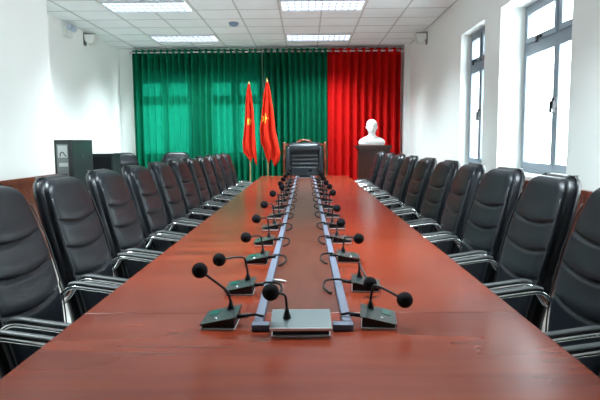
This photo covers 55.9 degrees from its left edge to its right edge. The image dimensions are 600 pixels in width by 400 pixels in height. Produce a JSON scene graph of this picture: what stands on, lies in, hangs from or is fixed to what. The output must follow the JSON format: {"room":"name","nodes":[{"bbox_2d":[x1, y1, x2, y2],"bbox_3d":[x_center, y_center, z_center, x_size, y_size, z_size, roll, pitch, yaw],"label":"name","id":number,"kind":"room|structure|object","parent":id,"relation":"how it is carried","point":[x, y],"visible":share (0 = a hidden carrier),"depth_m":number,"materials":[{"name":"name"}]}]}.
{"room":"conference room","nodes":[
{"label":"conference room","id":0,"kind":"room"},
{"bbox_2d":[0,0,54,180],"bbox_3d":[-3.482,-0.440,1.925,0.900,3.230,9.850,0,6,1],"label":"wall","id":1,"kind":"structure","parent":0,"point":[26,118],"depth_m":6.14,"materials":[{"name":"white paint"}]},
{"bbox_2d":[0,174,57,257],"bbox_3d":[-3.007,0.674,2.034,0.035,0.985,9.850,0,6,1],"label":"trim","id":2,"kind":"structure","parent":1,"relation":"attached to","point":[24,186],"depth_m":6.15,"materials":[{"name":"brown wood"}]},
{"bbox_2d":[47,13,122,152],"bbox_3d":[-3.751,-1.179,9.150,0.220,3.230,4.670,0,6,1],"label":"wall","id":3,"kind":"structure","parent":0,"point":[85,80],"depth_m":9.51,"materials":[{"name":"white paint"}]},
{"bbox_2d":[62,23,76,37],"bbox_3d":[-3.576,-2.634,8.793,0.152,0.194,0.270,0,6,1],"label":"emergency light","id":4,"kind":"object","parent":3,"relation":"attached to","point":[68,30],"visible":1,"depth_m":8.71,"materials":[{"name":"white plastic"}]},
{"bbox_2d":[83,32,97,45],"bbox_3d":[-3.542,-2.720,9.554,0.207,0.210,0.148,0,6,1],"label":"wall speaker","id":5,"kind":"object","parent":3,"relation":"attached to","point":[91,39],"visible":1,"depth_m":9.49,"materials":[{"name":"grey"}]},
{"bbox_2d":[85,35,93,42],"bbox_3d":[-3.534,-2.703,9.485,0.156,0.133,0.008,0,6,1],"label":"grille","id":6,"kind":"object","parent":5,"relation":"attached to","point":[88,38],"depth_m":9.48,"materials":[{"name":"white paint"}]},
{"bbox_2d":[47,0,455,48],"bbox_3d":[-0.746,-2.356,4.098,6.350,0.100,15.020,0,6,1],"label":"ceiling","id":7,"kind":"structure","parent":0,"point":[422,13],"depth_m":8.90,"materials":[{"name":"tile"}]},
{"bbox_2d":[97,0,193,12],"bbox_3d":[-2.094,-2.651,7.751,1.180,0.028,0.580,0,6,1],"label":"recessed light","id":8,"kind":"object","parent":7,"relation":"in","point":[141,5],"visible":1,"depth_m":7.67,"materials":[{"name":"white plastic"}]},
{"bbox_2d":[104,1,190,10],"bbox_3d":[-2.094,-2.662,7.750,1.124,0.003,0.524,0,6,1],"label":"diffuser","id":9,"kind":"object","parent":8,"relation":"attached to","point":[111,5],"depth_m":7.66,"materials":[{"name":"plastic"}]},
{"bbox_2d":[147,34,219,41],"bbox_3d":[-2.070,-2.895,10.128,1.180,0.028,0.580,0,6,1],"label":"recessed light","id":10,"kind":"object","parent":7,"relation":"in","point":[202,37],"visible":1,"depth_m":10.05,"materials":[{"name":"white plastic"}]},
{"bbox_2d":[157,35,215,40],"bbox_3d":[-2.070,-2.907,10.127,1.124,0.003,0.524,0,6,1],"label":"diffuser","id":11,"kind":"object","parent":10,"relation":"attached to","point":[159,37],"depth_m":10.04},
{"bbox_2d":[229,22,238,26],"bbox_3d":[-1.047,-2.770,8.925,0.160,0.055,0.160,0,6,1],"label":"smoke detector","id":12,"kind":"object","parent":7,"relation":"attached to","point":[233,24],"visible":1,"depth_m":8.88,"materials":[{"name":"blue plastic"}]},
{"bbox_2d":[47,0,457,48],"bbox_3d":[-0.810,-2.297,4.055,5.781,0.006,14.520,0,6,1],"label":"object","id":13,"kind":"structure","parent":7,"relation":"attached to","point":[237,9],"depth_m":8.97,"materials":[{"name":"silver metal"}]},
{"bbox_2d":[285,33,352,40],"bbox_3d":[0.330,-2.909,10.103,1.180,0.028,0.580,0,6,1],"label":"recessed light","id":14,"kind":"object","parent":7,"relation":"in","point":[313,36],"visible":1,"depth_m":10.08,"materials":[{"name":"white plastic"}]},
{"bbox_2d":[287,35,346,39],"bbox_3d":[0.330,-2.921,10.102,1.124,0.003,0.524,0,6,1],"label":"diffuser","id":15,"kind":"object","parent":14,"relation":"attached to","point":[289,37],"depth_m":10.17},
{"bbox_2d":[278,0,366,10],"bbox_3d":[0.306,-2.665,7.726,1.180,0.028,0.580,0,6,1],"label":"recessed light","id":16,"kind":"object","parent":7,"relation":"in","point":[285,5],"visible":1,"depth_m":7.78,"materials":[{"name":"white plastic"}]},
{"bbox_2d":[281,1,364,8],"bbox_3d":[0.306,-2.677,7.724,1.124,0.003,0.524,0,6,1],"label":"diffuser","id":17,"kind":"object","parent":16,"relation":"attached to","point":[284,4],"depth_m":7.75,"materials":[{"name":"plastic"}]},
{"bbox_2d":[119,46,401,159],"bbox_3d":[-0.671,-1.449,11.565,6.330,3.230,0.250,0,6,1],"label":"wall","id":18,"kind":"structure","parent":0,"point":[125,59],"depth_m":11.38,"materials":[{"name":"white paint"}]},
{"bbox_2d":[129,49,402,53],"bbox_3d":[-0.672,-2.929,11.194,5.405,0.050,0.184,0,6,1],"label":"curtain rod","id":19,"kind":"object","parent":18,"relation":"attached to","point":[401,49],"visible":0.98,"depth_m":11.11,"materials":[{"name":"silver metal"}]},
{"bbox_2d":[132,49,197,168],"bbox_3d":[-2.682,-1.396,11.304,1.255,3.145,0.213,0,6,1],"label":"curtain","id":20,"kind":"object","parent":19,"relation":"hanging from","point":[164,84],"visible":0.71,"depth_m":11.26,"materials":[{"name":"teal fabric"}]},
{"bbox_2d":[195,49,262,191],"bbox_3d":[-1.393,-1.403,11.293,1.312,3.145,0.224,0,6,1],"label":"curtain","id":21,"kind":"object","parent":19,"relation":"hanging from","point":[222,79],"visible":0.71,"depth_m":11.24,"materials":[{"name":"teal fabric"}]},
{"bbox_2d":[263,48,327,175],"bbox_3d":[-0.089,-1.411,11.277,1.289,3.145,0.217,0,6,1],"label":"curtain","id":22,"kind":"object","parent":19,"relation":"hanging from","point":[298,81],"visible":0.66,"depth_m":11.21,"materials":[{"name":"teal fabric"}]},
{"bbox_2d":[328,47,400,182],"bbox_3d":[1.271,-1.419,11.264,1.441,3.145,0.224,0,6,1],"label":"curtain","id":23,"kind":"object","parent":19,"relation":"hanging from","point":[363,86],"visible":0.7,"depth_m":11.21,"materials":[{"name":"red fabric"}]},
{"bbox_2d":[51,258,549,331],"bbox_3d":[-0.723,0.957,4.438,6.350,0.100,15.020,0,6,1],"label":"floor","id":24,"kind":"structure","parent":0,"point":[67,310],"depth_m":4.43,"materials":[{"name":"tile"}]},
{"bbox_2d":[0,329,55,346],"bbox_3d":[-0.979,0.597,1.659,0.701,1.183,0.585,0,6,1],"label":"office chair","id":25,"kind":"object","parent":24,"relation":"on","point":[11,336],"visible":0.34,"depth_m":1.89,"materials":[{"name":"silver metal"}]},
{"bbox_2d":[0,183,119,378],"bbox_3d":[-0.973,0.528,2.326,0.701,1.183,0.585,0,6,1],"label":"office chair","id":26,"kind":"object","parent":24,"relation":"on","point":[31,299],"visible":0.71,"depth_m":2.28,"materials":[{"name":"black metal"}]},
{"bbox_2d":[0,186,63,370],"bbox_3d":[-1.154,0.308,2.305,0.230,0.713,0.514,0,6,1],"label":"cushion","id":27,"kind":"object","parent":26,"relation":"on","point":[29,287],"depth_m":2.29,"materials":[{"name":"black leather"}]},
{"bbox_2d":[54,140,92,197],"bbox_3d":[-3.313,-0.135,7.908,0.608,1.400,0.745,0,6,1],"label":"rack","id":28,"kind":"object","parent":24,"relation":"on","point":[73,158],"visible":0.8,"depth_m":7.58,"materials":[{"name":"grey metal"}]},
{"bbox_2d":[33,174,156,322],"bbox_3d":[-0.966,0.460,2.992,0.701,1.183,0.585,0,6,1],"label":"office chair","id":29,"kind":"object","parent":24,"relation":"on","point":[71,224],"visible":0.69,"depth_m":2.80,"materials":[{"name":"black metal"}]},
{"bbox_2d":[44,176,114,315],"bbox_3d":[-1.147,0.239,2.971,0.230,0.713,0.514,0,6,1],"label":"cushion","id":30,"kind":"object","parent":29,"relation":"on","point":[73,229],"depth_m":2.82,"materials":[{"name":"black leather"}]},
{"bbox_2d":[93,153,120,174],"bbox_3d":[-3.187,-0.133,8.904,0.660,1.190,0.402,0,6,1],"label":"base cabinet","id":31,"kind":"object","parent":24,"relation":"on","point":[111,161],"visible":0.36,"depth_m":8.66,"materials":[{"name":"grey metal"}]},
{"bbox_2d":[120,153,138,182],"bbox_3d":[-2.960,-0.213,9.684,0.585,1.183,0.701,-4,7,-28],"label":"office chair","id":32,"kind":"object","parent":24,"relation":"on","point":[127,159],"visible":0.14,"depth_m":9.84,"materials":[{"name":"black leather"}]},
{"bbox_2d":[86,169,182,285],"bbox_3d":[-0.959,0.392,3.657,0.701,1.183,0.585,0,6,-1],"label":"office chair","id":33,"kind":"object","parent":24,"relation":"on","point":[107,188],"visible":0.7,"depth_m":3.46,"materials":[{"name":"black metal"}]},
{"bbox_2d":[95,170,147,278],"bbox_3d":[-1.141,0.171,3.633,0.230,0.713,0.514,0,6,-1],"label":"cushion","id":34,"kind":"object","parent":33,"relation":"on","point":[115,207],"depth_m":3.47,"materials":[{"name":"black leather"}]},
{"bbox_2d":[122,164,200,263],"bbox_3d":[-0.953,0.322,4.333,0.701,1.183,0.585,-1,6,-1],"label":"office chair","id":35,"kind":"object","parent":24,"relation":"on","point":[142,186],"visible":0.61,"depth_m":4.12,"materials":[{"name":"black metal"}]},
{"bbox_2d":[130,166,170,251],"bbox_3d":[-1.134,0.102,4.306,0.230,0.713,0.514,-1,6,-1],"label":"cushion","id":36,"kind":"object","parent":35,"relation":"on","point":[143,188],"depth_m":4.13,"materials":[{"name":"black leather"}]},
{"bbox_2d":[162,152,189,163],"bbox_3d":[-2.186,-0.239,9.884,0.585,1.183,0.701,-1,6,-5],"label":"office chair","id":37,"kind":"object","parent":24,"relation":"on","point":[170,155],"visible":0.16,"depth_m":10.05,"materials":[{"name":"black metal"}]},
{"bbox_2d":[148,161,213,245],"bbox_3d":[-0.946,0.254,5.002,0.701,1.183,0.585,0,6,1],"label":"office chair","id":38,"kind":"object","parent":24,"relation":"on","point":[165,180],"visible":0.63,"depth_m":4.81,"materials":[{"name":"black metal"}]},
{"bbox_2d":[155,163,188,242],"bbox_3d":[-1.127,0.033,4.981,0.230,0.713,0.514,0,6,1],"label":"cushion","id":39,"kind":"object","parent":38,"relation":"on","point":[168,188],"depth_m":4.82,"materials":[{"name":"black leather"}]},
{"bbox_2d":[167,159,223,231],"bbox_3d":[-0.939,0.184,5.681,0.701,1.183,0.585,0,6,2],"label":"office chair","id":40,"kind":"object","parent":24,"relation":"on","point":[183,175],"visible":0.53,"depth_m":5.52,"materials":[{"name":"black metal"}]},
{"bbox_2d":[173,160,202,230],"bbox_3d":[-1.121,-0.037,5.665,0.230,0.713,0.514,0,6,2],"label":"cushion","id":41,"kind":"object","parent":40,"relation":"on","point":[183,175],"depth_m":5.52,"materials":[{"name":"black leather"}]},
{"bbox_2d":[183,157,232,220],"bbox_3d":[-0.933,0.115,6.353,0.701,1.183,0.585,0,6,-1],"label":"office chair","id":42,"kind":"object","parent":24,"relation":"on","point":[193,165],"visible":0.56,"depth_m":6.17,"materials":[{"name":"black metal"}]},
{"bbox_2d":[188,158,211,220],"bbox_3d":[-1.114,-0.106,6.328,0.230,0.713,0.514,0,6,-1],"label":"cushion","id":43,"kind":"object","parent":42,"relation":"on","point":[196,171],"depth_m":6.16,"materials":[{"name":"black leather"}]},
{"bbox_2d":[195,156,238,210],"bbox_3d":[-0.926,0.045,7.031,0.701,1.183,0.585,0,6,1],"label":"office chair","id":44,"kind":"object","parent":24,"relation":"on","point":[204,163],"visible":0.48,"depth_m":6.84,"materials":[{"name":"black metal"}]},
{"bbox_2d":[200,157,220,210],"bbox_3d":[-1.107,-0.176,7.010,0.230,0.713,0.514,0,6,1],"label":"cushion","id":45,"kind":"object","parent":44,"relation":"on","point":[207,170],"depth_m":6.84,"materials":[{"name":"black leather"}]},
{"bbox_2d":[205,155,243,202],"bbox_3d":[-0.919,-0.024,7.706,0.701,1.183,0.585,0,6,-1],"label":"office chair","id":46,"kind":"object","parent":24,"relation":"on","point":[213,160],"visible":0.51,"depth_m":7.50,"materials":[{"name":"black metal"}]},
{"bbox_2d":[209,156,228,202],"bbox_3d":[-1.101,-0.244,7.681,0.230,0.713,0.514,0,6,-1],"label":"cushion","id":47,"kind":"object","parent":46,"relation":"on","point":[215,165],"depth_m":7.50,"materials":[{"name":"black leather"}]},
{"bbox_2d":[213,154,249,196],"bbox_3d":[-0.912,-0.093,8.376,0.701,1.183,0.585,0,6,2],"label":"office chair","id":48,"kind":"object","parent":24,"relation":"on","point":[222,162],"visible":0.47,"depth_m":8.21,"materials":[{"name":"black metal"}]},
{"bbox_2d":[217,154,234,196],"bbox_3d":[-1.094,-0.314,8.358,0.230,0.713,0.514,0,6,2],"label":"cushion","id":49,"kind":"object","parent":48,"relation":"on","point":[222,162],"depth_m":8.20,"materials":[{"name":"black leather"}]},
{"bbox_2d":[220,153,252,195],"bbox_3d":[-0.906,-0.161,9.040,0.701,1.183,0.585,0,6,1],"label":"office chair","id":50,"kind":"object","parent":24,"relation":"on","point":[227,157],"visible":0.38,"depth_m":8.88,"materials":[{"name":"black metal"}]},
{"bbox_2d":[224,154,239,195],"bbox_3d":[-1.087,-0.382,9.019,0.230,0.713,0.514,0,6,1],"label":"cushion","id":51,"kind":"object","parent":50,"relation":"on","point":[227,157],"depth_m":8.86,"materials":[{"name":"black leather"}]},
{"bbox_2d":[242,82,256,181],"bbox_3d":[-0.952,-0.998,10.764,0.320,2.500,0.320,0,6,1],"label":"flag","id":52,"kind":"object","parent":24,"relation":"on","point":[249,141],"visible":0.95,"depth_m":10.66,"materials":[{"name":"red fabric"}]},
{"bbox_2d":[260,79,279,175],"bbox_3d":[-0.571,-1.030,10.757,0.402,2.560,0.320,0,6,1],"label":"flag","id":53,"kind":"object","parent":24,"relation":"on","point":[269,140],"visible":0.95,"depth_m":10.64,"materials":[{"name":"red fabric"}]},
{"bbox_2d":[0,175,599,399],"bbox_3d":[0.034,0.459,5.073,1.530,0.750,10.159,0,6,1],"label":"conference table","id":54,"kind":"object","parent":24,"relation":"on","point":[457,339],"visible":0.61,"depth_m":1.77,"materials":[{"name":"brown wood"}]},
{"bbox_2d":[192,262,263,329],"bbox_3d":[-0.238,0.307,1.882,0.237,0.205,0.152,0,6,2],"label":"table microphone","id":55,"kind":"object","parent":54,"relation":"on","point":[227,318],"visible":1,"depth_m":1.85,"materials":[{"name":"black plastic"}]},
{"bbox_2d":[213,253,282,294],"bbox_3d":[-0.199,0.287,2.283,0.274,0.164,0.174,1,6,11],"label":"table microphone","id":56,"kind":"object","parent":54,"relation":"on","point":[246,286],"visible":0.92,"depth_m":2.25,"materials":[{"name":"black plastic"}]},
{"bbox_2d":[241,232,286,265],"bbox_3d":[-0.178,0.234,2.829,0.229,0.158,0.193,0,6,1],"label":"table microphone","id":57,"kind":"object","parent":54,"relation":"on","point":[262,258],"visible":1,"depth_m":2.79,"materials":[{"name":"black plastic"}]},
{"bbox_2d":[252,214,289,246],"bbox_3d":[-0.169,0.171,3.336,0.222,0.181,0.193,0,6,0],"label":"table microphone","id":58,"kind":"object","parent":54,"relation":"on","point":[269,240],"visible":0.94,"depth_m":3.30,"materials":[{"name":"black plastic"}]},
{"bbox_2d":[260,201,291,230],"bbox_3d":[-0.162,0.101,3.912,0.219,0.201,0.193,0,6,0],"label":"table microphone","id":59,"kind":"object","parent":54,"relation":"on","point":[275,225],"visible":0.98,"depth_m":3.88,"materials":[{"name":"black plastic"}]},
{"bbox_2d":[267,190,293,218],"bbox_3d":[-0.154,0.030,4.505,0.212,0.221,0.193,0,6,4],"label":"table microphone","id":60,"kind":"object","parent":54,"relation":"on","point":[278,214],"visible":0.97,"depth_m":4.47,"materials":[{"name":"black plastic"}]},
{"bbox_2d":[271,184,294,209],"bbox_3d":[-0.148,-0.032,5.101,0.212,0.224,0.193,0,6,4],"label":"table microphone","id":61,"kind":"object","parent":54,"relation":"on","point":[281,187],"visible":1,"depth_m":5.07,"materials":[{"name":"black plastic"}]},
{"bbox_2d":[276,181,296,202],"bbox_3d":[-0.140,-0.088,5.703,0.212,0.211,0.193,-1,6,-2],"label":"table microphone","id":62,"kind":"object","parent":54,"relation":"on","point":[284,199],"visible":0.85,"depth_m":5.67,"materials":[{"name":"black plastic"}]},
{"bbox_2d":[279,177,296,196],"bbox_3d":[-0.136,-0.151,6.296,0.212,0.216,0.193,0,6,2],"label":"table microphone","id":63,"kind":"object","parent":54,"relation":"on","point":[283,179],"visible":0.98,"depth_m":6.26,"materials":[{"name":"black plastic"}]},
{"bbox_2d":[280,174,297,191],"bbox_3d":[-0.130,-0.212,6.893,0.212,0.216,0.193,0,6,2],"label":"table microphone","id":64,"kind":"object","parent":54,"relation":"on","point":[285,175],"visible":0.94,"depth_m":6.86,"materials":[{"name":"black plastic"}]},
{"bbox_2d":[284,171,298,187],"bbox_3d":[-0.122,-0.274,7.494,0.212,0.216,0.193,-1,6,-3],"label":"table microphone","id":65,"kind":"object","parent":54,"relation":"on","point":[287,172],"visible":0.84,"depth_m":7.45,"materials":[{"name":"black plastic"}]},
{"bbox_2d":[285,168,298,183],"bbox_3d":[-0.117,-0.345,8.137,0.212,0.226,0.193,0,6,1],"label":"table microphone","id":66,"kind":"object","parent":54,"relation":"on","point":[289,169],"visible":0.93,"depth_m":8.10,"materials":[{"name":"black plastic"}]},
{"bbox_2d":[286,166,299,180],"bbox_3d":[-0.110,-0.412,8.786,0.212,0.226,0.193,-1,6,-2],"label":"table microphone","id":67,"kind":"object","parent":54,"relation":"on","point":[291,167],"visible":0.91,"depth_m":8.75,"materials":[{"name":"black plastic"}]},
{"bbox_2d":[262,283,331,336],"bbox_3d":[-0.010,0.341,1.798,0.220,0.153,0.132,0,6,1],"label":"table microphone","id":68,"kind":"object","parent":54,"relation":"on","point":[286,322],"visible":1,"depth_m":1.78,"materials":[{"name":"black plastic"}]},
{"bbox_2d":[251,176,353,330],"bbox_3d":[0.047,0.003,5.734,0.327,0.022,7.912,0,6,1],"label":"cable tray","id":69,"kind":"object","parent":54,"relation":"on","point":[258,324],"visible":0.93,"depth_m":2.31,"materials":[{"name":"grey plastic"}]},
{"bbox_2d":[299,169,311,177],"bbox_3d":[0.091,-0.454,9.535,0.220,0.153,0.132,0,6,1],"label":"table microphone","id":70,"kind":"object","parent":54,"relation":"on","point":[309,170],"visible":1,"depth_m":9.48,"materials":[{"name":"silver metal"}]},
{"bbox_2d":[311,169,323,183],"bbox_3d":[0.255,-0.348,8.185,0.204,0.216,0.192,0,6,2],"label":"table microphone","id":71,"kind":"object","parent":54,"relation":"on","point":[319,170],"visible":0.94,"depth_m":8.14,"materials":[{"name":"black plastic"}]},
{"bbox_2d":[311,171,325,187],"bbox_3d":[0.249,-0.279,7.537,0.204,0.211,0.192,0,6,0],"label":"table microphone","id":72,"kind":"object","parent":54,"relation":"on","point":[320,172],"visible":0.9,"depth_m":7.50,"materials":[{"name":"black plastic"}]},
{"bbox_2d":[312,174,327,191],"bbox_3d":[0.244,-0.217,6.939,0.204,0.211,0.192,-1,6,-1],"label":"table microphone","id":73,"kind":"object","parent":54,"relation":"on","point":[321,175],"visible":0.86,"depth_m":6.90,"materials":[{"name":"black plastic"}]},
{"bbox_2d":[312,176,328,195],"bbox_3d":[0.236,-0.159,6.346,0.204,0.216,0.192,0,6,4],"label":"table microphone","id":74,"kind":"object","parent":54,"relation":"on","point":[323,178],"visible":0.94,"depth_m":6.31,"materials":[{"name":"black plastic"}]},
{"bbox_2d":[313,180,332,201],"bbox_3d":[0.232,-0.097,5.746,0.204,0.216,0.193,0,6,-1],"label":"table microphone","id":75,"kind":"object","parent":54,"relation":"on","point":[326,182],"visible":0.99,"depth_m":5.71,"materials":[{"name":"black plastic"}]},
{"bbox_2d":[314,184,333,208],"bbox_3d":[0.226,-0.038,5.149,0.204,0.221,0.192,-1,6,-1],"label":"table microphone","id":76,"kind":"object","parent":54,"relation":"on","point":[329,186],"visible":0.98,"depth_m":5.11,"materials":[{"name":"black plastic"}]},
{"bbox_2d":[315,189,339,217],"bbox_3d":[0.219,0.023,4.553,0.204,0.221,0.192,0,6,0],"label":"table microphone","id":77,"kind":"object","parent":54,"relation":"on","point":[332,192],"visible":0.99,"depth_m":4.52,"materials":[{"name":"black plastic"}]},
{"bbox_2d":[316,205,345,229],"bbox_3d":[0.214,0.112,3.957,0.204,0.166,0.192,-1,6,-2],"label":"table microphone","id":78,"kind":"object","parent":54,"relation":"on","point":[331,224],"visible":0.95,"depth_m":3.92,"materials":[{"name":"black plastic"}]},
{"bbox_2d":[318,218,351,244],"bbox_3d":[0.208,0.179,3.392,0.204,0.148,0.192,0,6,0],"label":"table microphone","id":79,"kind":"object","parent":54,"relation":"on","point":[336,237],"visible":0.98,"depth_m":3.35,"materials":[{"name":"black plastic"}]},
{"bbox_2d":[320,233,363,263],"bbox_3d":[0.210,0.236,2.857,0.221,0.144,0.192,0,6,3],"label":"table microphone","id":80,"kind":"object","parent":54,"relation":"on","point":[343,256],"visible":0.99,"depth_m":2.82,"materials":[{"name":"black plastic"}]},
{"bbox_2d":[322,262,379,293],"bbox_3d":[0.209,0.316,2.297,0.234,0.099,0.231,0,6,5],"label":"table microphone","id":81,"kind":"object","parent":54,"relation":"on","point":[360,283],"visible":0.98,"depth_m":2.27,"materials":[{"name":"black plastic"}]},
{"bbox_2d":[341,284,412,329],"bbox_3d":[0.254,0.347,1.883,0.235,0.119,0.152,0,6,6],"label":"table microphone","id":82,"kind":"object","parent":54,"relation":"on","point":[372,317],"visible":1,"depth_m":1.84,"materials":[{"name":"black plastic"}]},
{"bbox_2d":[282,139,326,175],"bbox_3d":[0.088,-0.429,10.503,0.842,1.411,0.704,0,6,1],"label":"armchair","id":83,"kind":"object","parent":24,"relation":"on","point":[302,156],"visible":0.59,"depth_m":10.68,"materials":[{"name":"black leather"}]},
{"bbox_2d":[354,152,385,192],"bbox_3d":[1.032,-0.193,9.219,0.701,1.183,0.585,0,6,1],"label":"office chair","id":84,"kind":"object","parent":24,"relation":"on","point":[379,156],"visible":0.5,"depth_m":8.97,"materials":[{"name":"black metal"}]},
{"bbox_2d":[367,152,381,192],"bbox_3d":[1.210,-0.416,9.194,0.230,0.713,0.514,0,6,1],"label":"cushion","id":85,"kind":"object","parent":84,"relation":"on","point":[377,161],"depth_m":8.97,"materials":[{"name":"black leather"}]},
{"bbox_2d":[355,145,391,186],"bbox_3d":[1.397,-0.410,10.852,0.660,1.280,0.480,0,6,1],"label":"podium","id":86,"kind":"object","parent":24,"relation":"on","point":[366,154],"visible":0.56,"depth_m":10.61,"materials":[{"name":"red wood"}]},
{"bbox_2d":[358,119,384,144],"bbox_3d":[1.361,-1.283,10.697,0.503,0.488,0.277,0,6,1],"label":"bust","id":87,"kind":"object","parent":86,"relation":"on","point":[371,126],"visible":0.98,"depth_m":10.62,"materials":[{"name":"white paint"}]},
{"bbox_2d":[360,153,394,199],"bbox_3d":[1.022,-0.099,8.304,0.701,1.183,0.585,0,6,1],"label":"office chair","id":88,"kind":"object","parent":24,"relation":"on","point":[387,158],"visible":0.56,"depth_m":8.07,"materials":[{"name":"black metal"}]},
{"bbox_2d":[374,153,390,199],"bbox_3d":[1.201,-0.322,8.279,0.230,0.713,0.514,0,6,1],"label":"cushion","id":89,"kind":"object","parent":88,"relation":"on","point":[386,160],"depth_m":8.07,"materials":[{"name":"black leather"}]},
{"bbox_2d":[365,154,405,208],"bbox_3d":[1.014,-0.009,7.431,0.701,1.183,0.585,-1,6,-1],"label":"office chair","id":90,"kind":"object","parent":24,"relation":"on","point":[396,162],"visible":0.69,"depth_m":7.22,"materials":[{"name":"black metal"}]},
{"bbox_2d":[381,155,400,207],"bbox_3d":[1.192,-0.233,7.412,0.230,0.713,0.514,-1,6,-1],"label":"cushion","id":91,"kind":"object","parent":90,"relation":"on","point":[395,164],"depth_m":7.22,"materials":[{"name":"black leather"}]},
{"bbox_2d":[372,155,418,218],"bbox_3d":[1.005,0.078,6.583,0.701,1.183,0.585,0,6,1],"label":"office chair","id":92,"kind":"object","parent":24,"relation":"on","point":[410,162],"visible":0.56,"depth_m":6.35,"materials":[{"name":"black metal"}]},
{"bbox_2d":[391,156,413,212],"bbox_3d":[1.184,-0.145,6.558,0.230,0.713,0.514,0,6,1],"label":"cushion","id":93,"kind":"object","parent":92,"relation":"on","point":[406,170],"depth_m":6.36,"materials":[{"name":"black leather"}]},
{"bbox_2d":[382,157,436,230],"bbox_3d":[0.997,0.166,5.721,0.701,1.183,0.585,-1,6,-2],"label":"office chair","id":94,"kind":"object","parent":24,"relation":"on","point":[420,177],"visible":0.58,"depth_m":5.52,"materials":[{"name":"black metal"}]},
{"bbox_2d":[402,159,430,227],"bbox_3d":[1.175,-0.057,5.703,0.230,0.713,0.514,-1,6,-2],"label":"cushion","id":95,"kind":"object","parent":94,"relation":"on","point":[420,177],"depth_m":5.54,"materials":[{"name":"black leather"}]},
{"bbox_2d":[395,160,460,246],"bbox_3d":[0.988,0.252,4.886,0.701,1.183,0.585,-1,6,-2],"label":"office chair","id":96,"kind":"object","parent":24,"relation":"on","point":[440,181],"visible":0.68,"depth_m":4.73,"materials":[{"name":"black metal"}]},
{"bbox_2d":[418,161,453,243],"bbox_3d":[1.167,0.028,4.870,0.230,0.713,0.514,-1,6,-2],"label":"cushion","id":97,"kind":"object","parent":96,"relation":"on","point":[436,193],"depth_m":4.73,"materials":[{"name":"black leather"}]},
{"bbox_2d":[407,163,485,254],"bbox_3d":[0.982,0.320,4.222,0.701,1.183,0.585,0,6,3],"label":"office chair","id":98,"kind":"object","parent":24,"relation":"on","point":[464,185],"visible":0.6,"depth_m":4.00,"materials":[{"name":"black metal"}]},
{"bbox_2d":[437,164,476,254],"bbox_3d":[1.160,0.098,4.190,0.230,0.713,0.514,0,6,3],"label":"cushion","id":99,"kind":"object","parent":98,"relation":"on","point":[461,193],"depth_m":4.02,"materials":[{"name":"black leather"}]},
{"bbox_2d":[427,167,524,283],"bbox_3d":[0.975,0.393,3.513,0.701,1.183,0.585,-1,6,-2],"label":"office chair","id":100,"kind":"object","parent":24,"relation":"on","point":[500,188],"visible":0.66,"depth_m":3.34,"materials":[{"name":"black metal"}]},
{"bbox_2d":[460,169,515,283],"bbox_3d":[1.153,0.169,3.498,0.230,0.713,0.514,-1,6,-2],"label":"cushion","id":101,"kind":"object","parent":100,"relation":"on","point":[493,205],"depth_m":3.35,"materials":[{"name":"black leather"}]},
{"bbox_2d":[453,173,580,330],"bbox_3d":[0.968,0.462,2.843,0.701,1.183,0.585,0,6,1],"label":"office chair","id":102,"kind":"object","parent":24,"relation":"on","point":[543,217],"visible":0.67,"depth_m":2.64,"materials":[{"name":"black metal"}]},
{"bbox_2d":[496,175,568,321],"bbox_3d":[1.147,0.239,2.818,0.230,0.713,0.514,0,6,1],"label":"cushion","id":103,"kind":"object","parent":102,"relation":"on","point":[538,229],"depth_m":2.66,"materials":[{"name":"black leather"}]},
{"bbox_2d":[492,188,599,377],"bbox_3d":[0.962,0.529,2.186,0.701,1.183,0.585,0,6,1],"label":"office chair","id":104,"kind":"object","parent":24,"relation":"on","point":[574,317],"visible":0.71,"depth_m":2.21,"materials":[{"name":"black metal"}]},
{"bbox_2d":[548,188,599,375],"bbox_3d":[1.140,0.306,2.161,0.230,0.713,0.514,0,6,1],"label":"cushion","id":105,"kind":"object","parent":104,"relation":"on","point":[575,300],"depth_m":2.21,"materials":[{"name":"black leather"}]},
{"bbox_2d":[562,342,599,357],"bbox_3d":[0.955,0.598,1.520,0.701,1.183,0.585,0,6,1],"label":"office chair","id":106,"kind":"object","parent":24,"relation":"on","point":[588,349],"visible":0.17,"depth_m":1.75,"materials":[{"name":"silver metal"}]},
{"bbox_2d":[409,0,599,190],"bbox_3d":[2.255,-0.712,4.187,0.330,3.230,14.520,0,6,1],"label":"wall","id":107,"kind":"structure","parent":0,"point":[440,69],"depth_m":6.15,"materials":[{"name":"white paint"}]},
{"bbox_2d":[401,44,410,156],"bbox_3d":[2.103,-1.438,11.272,0.115,3.230,0.280,0,6,1],"label":"trim","id":108,"kind":"structure","parent":107,"relation":"attached to","point":[406,54],"depth_m":11.11,"materials":[{"name":"white paint"}]},
{"bbox_2d":[414,31,427,44],"bbox_3d":[2.031,-2.723,9.498,0.207,0.210,0.148,0,6,1],"label":"wall speaker","id":109,"kind":"object","parent":107,"relation":"attached to","point":[419,37],"visible":1,"depth_m":9.43,"materials":[{"name":"grey"}]},
{"bbox_2d":[417,34,425,41],"bbox_3d":[2.022,-2.705,9.429,0.156,0.133,0.008,0,6,1],"label":"grille","id":110,"kind":"object","parent":109,"relation":"attached to","point":[420,37],"depth_m":9.43,"materials":[{"name":"white paint"}]},
{"bbox_2d":[468,26,484,163],"bbox_3d":[2.249,-1.262,7.001,0.115,1.710,0.990,0,6,1],"label":"window","id":111,"kind":"structure","parent":107,"relation":"in","point":[477,64],"depth_m":7.17,"materials":[{"name":"silver metal"}]},
{"bbox_2d":[485,173,592,297],"bbox_3d":[2.079,0.420,4.159,0.035,0.985,14.230,0,6,1],"label":"trim","id":112,"kind":"structure","parent":107,"relation":"attached to","point":[585,194],"depth_m":4.18,"materials":[{"name":"brown wood"}]},
{"bbox_2d":[521,0,571,173],"bbox_3d":[2.361,-1.076,5.179,0.115,1.710,1.630,0,6,1],"label":"window","id":113,"kind":"structure","parent":107,"relation":"in","point":[556,38],"depth_m":5.26,"materials":[{"name":"silver metal"}]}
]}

